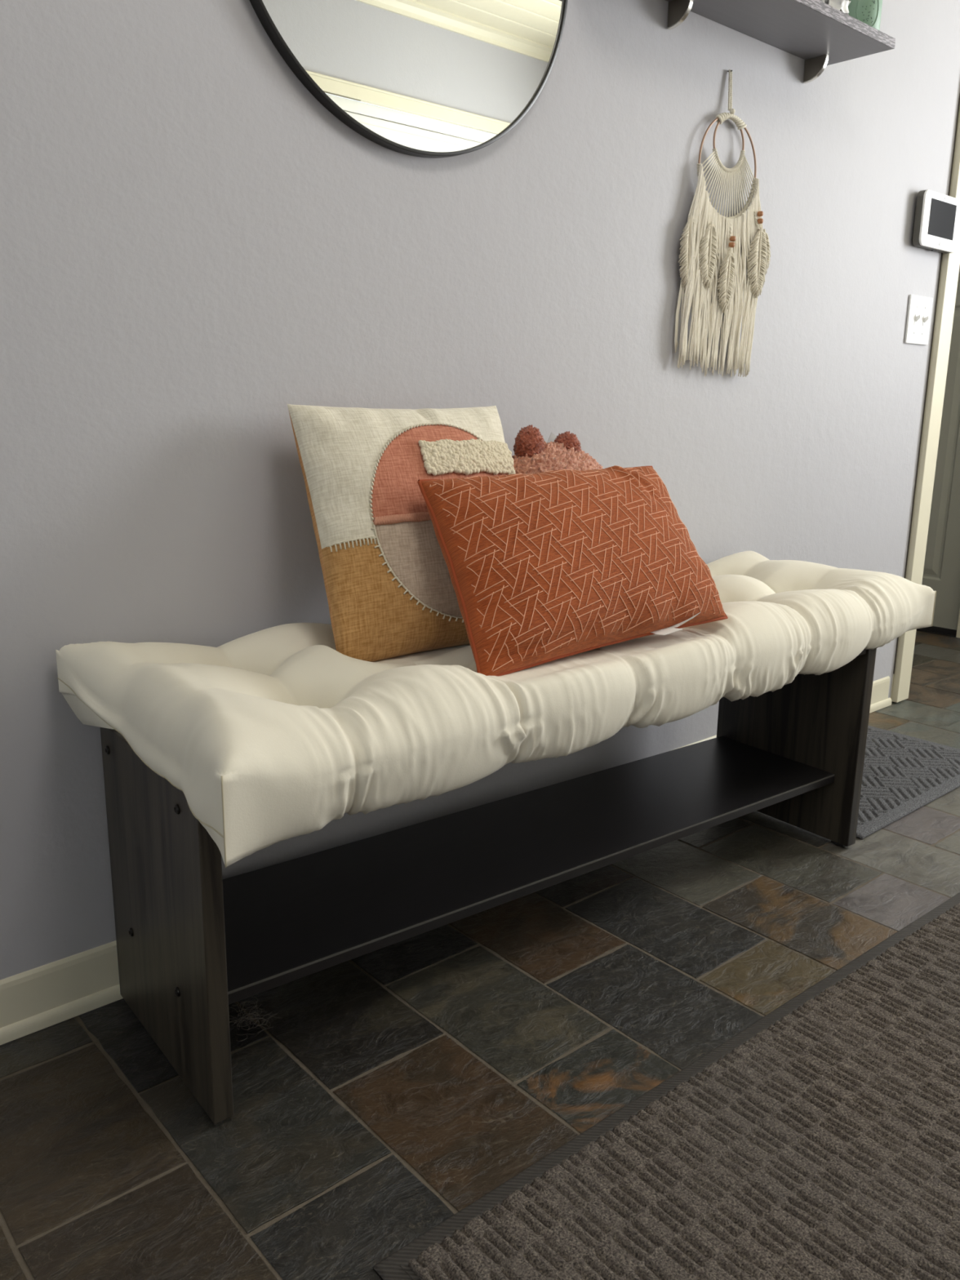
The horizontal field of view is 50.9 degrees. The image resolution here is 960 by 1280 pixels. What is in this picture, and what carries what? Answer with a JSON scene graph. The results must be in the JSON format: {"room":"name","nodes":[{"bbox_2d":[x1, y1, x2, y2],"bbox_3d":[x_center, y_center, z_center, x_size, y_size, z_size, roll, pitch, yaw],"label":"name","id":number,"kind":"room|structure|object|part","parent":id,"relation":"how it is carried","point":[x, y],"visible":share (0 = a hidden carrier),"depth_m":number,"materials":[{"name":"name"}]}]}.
{"room":"entryway","nodes":[
{"label":"entryway","id":0,"kind":"room"},
{"bbox_2d":[0,0,959,979],"bbox_3d":[-0.871,-0.615,0.964,5.522,2.440,0.120,-11,18,-40],"label":"wall","id":1,"kind":"structure","parent":0,"point":[195,249],"depth_m":1.53,"materials":[{"name":"paint"}]},
{"bbox_2d":[249,0,568,158],"bbox_3d":[-0.096,-1.050,1.465,0.635,0.635,0.019,-11,18,-40],"label":"round mirror","id":2,"kind":"object","parent":1,"relation":"attached to","point":[422,78],"visible":1,"depth_m":1.52,"materials":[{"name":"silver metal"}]},
{"bbox_2d":[0,675,891,1044],"bbox_3d":[-0.813,0.535,1.217,5.406,0.088,0.012,-11,18,-40],"label":"baseboard","id":3,"kind":"structure","parent":1,"relation":"attached to","point":[33,1000],"depth_m":1.41,"materials":[{"name":"white wood"}]},
{"bbox_2d":[674,69,770,377],"bbox_3d":[0.512,-0.841,2.059,0.316,0.587,0.041,-11,18,-41],"label":"macrame hanging","id":4,"kind":"object","parent":1,"relation":"attached to","point":[704,231],"visible":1,"depth_m":2.06,"materials":[{"name":"beige fabric"}]},
{"bbox_3d":[0.510,-0.828,2.055,0.005,0.058,0.018,2,13,4],"label":"feather cord","id":5,"kind":"part","parent":4,"relation":"part of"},
{"bbox_3d":[0.498,-1.085,1.996,0.013,0.083,0.019,-11,18,-40],"label":"hanging cord","id":6,"kind":"part","parent":4,"relation":"part of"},
{"bbox_3d":[0.573,-0.882,2.100,0.026,0.052,0.005,-4,14,-19],"label":"feather cord","id":7,"kind":"part","parent":4,"relation":"part of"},
{"bbox_2d":[665,0,895,84],"bbox_3d":[0.497,-1.162,1.878,0.808,0.064,0.165,-11,18,-40],"label":"wall shelf","id":8,"kind":"object","parent":1,"relation":"attached to","point":[815,32],"visible":1,"depth_m":1.97,"materials":[{"name":"grey laminate"}]},
{"bbox_2d":[819,0,850,14],"bbox_3d":[0.685,-1.257,1.995,0.093,0.072,0.093,-11,18,-40],"label":"bloom","id":9,"kind":"object","parent":8,"relation":"on","point":[841,5],"visible":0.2,"depth_m":1.97,"materials":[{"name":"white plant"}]},
{"bbox_2d":[848,0,882,31],"bbox_3d":[0.772,-1.294,2.061,0.094,0.116,0.095,-11,18,-40],"label":"jar","id":10,"kind":"object","parent":8,"relation":"on","point":[868,11],"visible":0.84,"depth_m":2.02,"materials":[{"name":"glass"}]},
{"bbox_2d":[904,294,933,345],"bbox_3d":[1.169,-0.848,2.673,0.124,0.122,0.019,-11,18,-40],"label":"light switch","id":11,"kind":"object","parent":1,"relation":"attached to","point":[919,308],"visible":1,"depth_m":2.67,"materials":[{"name":"white plastic"}]},
{"bbox_3d":[1.154,-0.847,2.655,0.007,0.018,0.012,-11,18,-40],"label":"lever","id":12,"kind":"part","parent":11,"relation":"part of","materials":[{"name":"white plastic"}]},
{"bbox_3d":[1.189,-0.854,2.686,0.007,0.018,0.012,-11,18,-40],"label":"lever","id":13,"kind":"part","parent":11,"relation":"part of","materials":[{"name":"white plastic"}]},
{"bbox_2d":[890,93,959,702],"bbox_3d":[1.228,-0.876,2.806,0.086,2.146,0.144,-11,18,-40],"label":"trim","id":14,"kind":"structure","parent":1,"relation":"attached to","point":[949,265],"depth_m":2.81,"materials":[{"name":"white wood"}]},
{"bbox_2d":[911,189,959,253],"bbox_3d":[1.185,-1.083,2.619,0.208,0.135,0.031,-11,18,-40],"label":"control panel","id":15,"kind":"object","parent":1,"relation":"attached to","point":[936,224],"visible":1,"depth_m":2.59,"materials":[{"name":"white plastic"}]},
{"bbox_2d":[0,630,959,1279],"bbox_3d":[0.020,0.605,1.189,7.115,0.008,4.574,-11,18,-40],"label":"floor","id":16,"kind":"structure","parent":0,"point":[391,1089],"depth_m":1.35,"materials":[{"name":"tile"}]},
{"bbox_2d":[100,648,876,1124],"bbox_3d":[0.115,0.261,1.696,1.356,0.425,0.342,-9,17,-37],"label":"bench","id":17,"kind":"object","parent":16,"relation":"on","point":[193,942],"visible":0.76,"depth_m":1.53,"materials":[{"name":"black wood"}]},
{"bbox_3d":[-0.409,0.345,1.300,0.026,0.419,0.338,-9,17,-37],"label":"panel","id":18,"kind":"part","parent":17,"relation":"part of","materials":[{"name":"black wood"}]},
{"bbox_2d":[55,551,936,867],"bbox_3d":[0.174,0.008,1.663,1.546,0.159,0.451,-11,18,-40],"label":"bench cushion","id":19,"kind":"object","parent":17,"relation":"on","point":[268,736],"visible":0.7,"depth_m":1.28,"materials":[{"name":"fabric"}]},
{"bbox_2d":[287,404,515,662],"bbox_3d":[-0.097,-0.167,1.515,0.417,0.362,0.205,-11,18,-40],"label":"throw pillow","id":20,"kind":"object","parent":19,"relation":"on","point":[390,592],"visible":0.72,"depth_m":1.43,"materials":[{"name":"yellow fabric"}]},
{"bbox_3d":[-0.092,-0.172,1.536,0.373,0.362,0.169,-9,17,-35],"label":"panel","id":21,"kind":"part","parent":20,"relation":"part of","materials":[{"name":"yellow fabric"}]},
{"bbox_3d":[-0.035,-0.182,1.492,0.283,0.022,0.027,-10,17,-39],"label":"braided cord","id":22,"kind":"part","parent":20,"relation":"part of","materials":[{"name":"orange fabric"}]},
{"bbox_2d":[511,424,603,474],"bbox_3d":[0.129,-0.226,1.772,0.284,0.299,0.142,-11,18,-40],"label":"pillow","id":23,"kind":"object","parent":19,"relation":"on","point":[532,455],"visible":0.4,"depth_m":1.70,"materials":[{"name":"fabric"}]},
{"bbox_2d":[417,465,728,675],"bbox_3d":[0.145,-0.122,1.511,0.499,0.262,0.227,-9,16,-35],"label":"lumbar pillow","id":24,"kind":"object","parent":19,"relation":"on","point":[546,566],"visible":1,"depth_m":1.42,"materials":[{"name":"orange fabric"}]},
{"bbox_3d":[0.141,-0.120,1.518,0.501,0.254,0.205,-9,17,-36],"label":"panel","id":25,"kind":"part","parent":24,"relation":"part of","materials":[{"name":"orange fabric"}]},
{"bbox_2d":[222,736,834,1004],"bbox_3d":[0.104,0.331,1.724,1.294,0.018,0.284,-9,17,-37],"label":"shelf","id":26,"kind":"object","parent":17,"relation":"attached to","point":[286,922],"depth_m":1.62,"materials":[{"name":"black paint"}]},
{"bbox_3d":[0.639,0.172,2.090,0.028,0.419,0.342,-9,17,-37],"label":"panel","id":27,"kind":"part","parent":17,"relation":"part of","materials":[{"name":"black wood"}]},
{"bbox_2d":[373,892,959,1279],"bbox_3d":[1.047,0.560,1.389,2.250,0.013,0.921,-10,17,-39],"label":"runner rug","id":28,"kind":"object","parent":16,"relation":"on","point":[820,1140],"visible":1,"depth_m":1.15,"materials":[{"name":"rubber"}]},
{"bbox_2d":[856,725,959,839],"bbox_3d":[0.903,0.313,2.425,0.700,0.008,0.410,-11,18,-40],"label":"door mat","id":29,"kind":"object","parent":16,"relation":"on","point":[902,774],"visible":0.45,"depth_m":2.38,"materials":[{"name":"grey synthetic carpet fibre"},{"name":"rubber backing"}]},
{"bbox_3d":[2.429,-1.057,3.027,0.120,2.440,3.940,-11,18,-40],"label":"wall","id":30,"kind":"structure","parent":0,"visible":0},
{"bbox_2d":[916,266,959,638],"bbox_3d":[1.601,-1.103,3.908,0.066,2.095,0.889,-11,18,-40],"label":"door","id":31,"kind":"structure","parent":30,"relation":"in","point":[941,571],"depth_m":3.84,"materials":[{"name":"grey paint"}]},
{"bbox_3d":[1.582,-1.100,3.892,0.016,2.095,0.889,-11,18,-40],"label":"casing","id":32,"kind":"part","parent":31,"relation":"part of","materials":[{"name":"white wood"}]}
]}

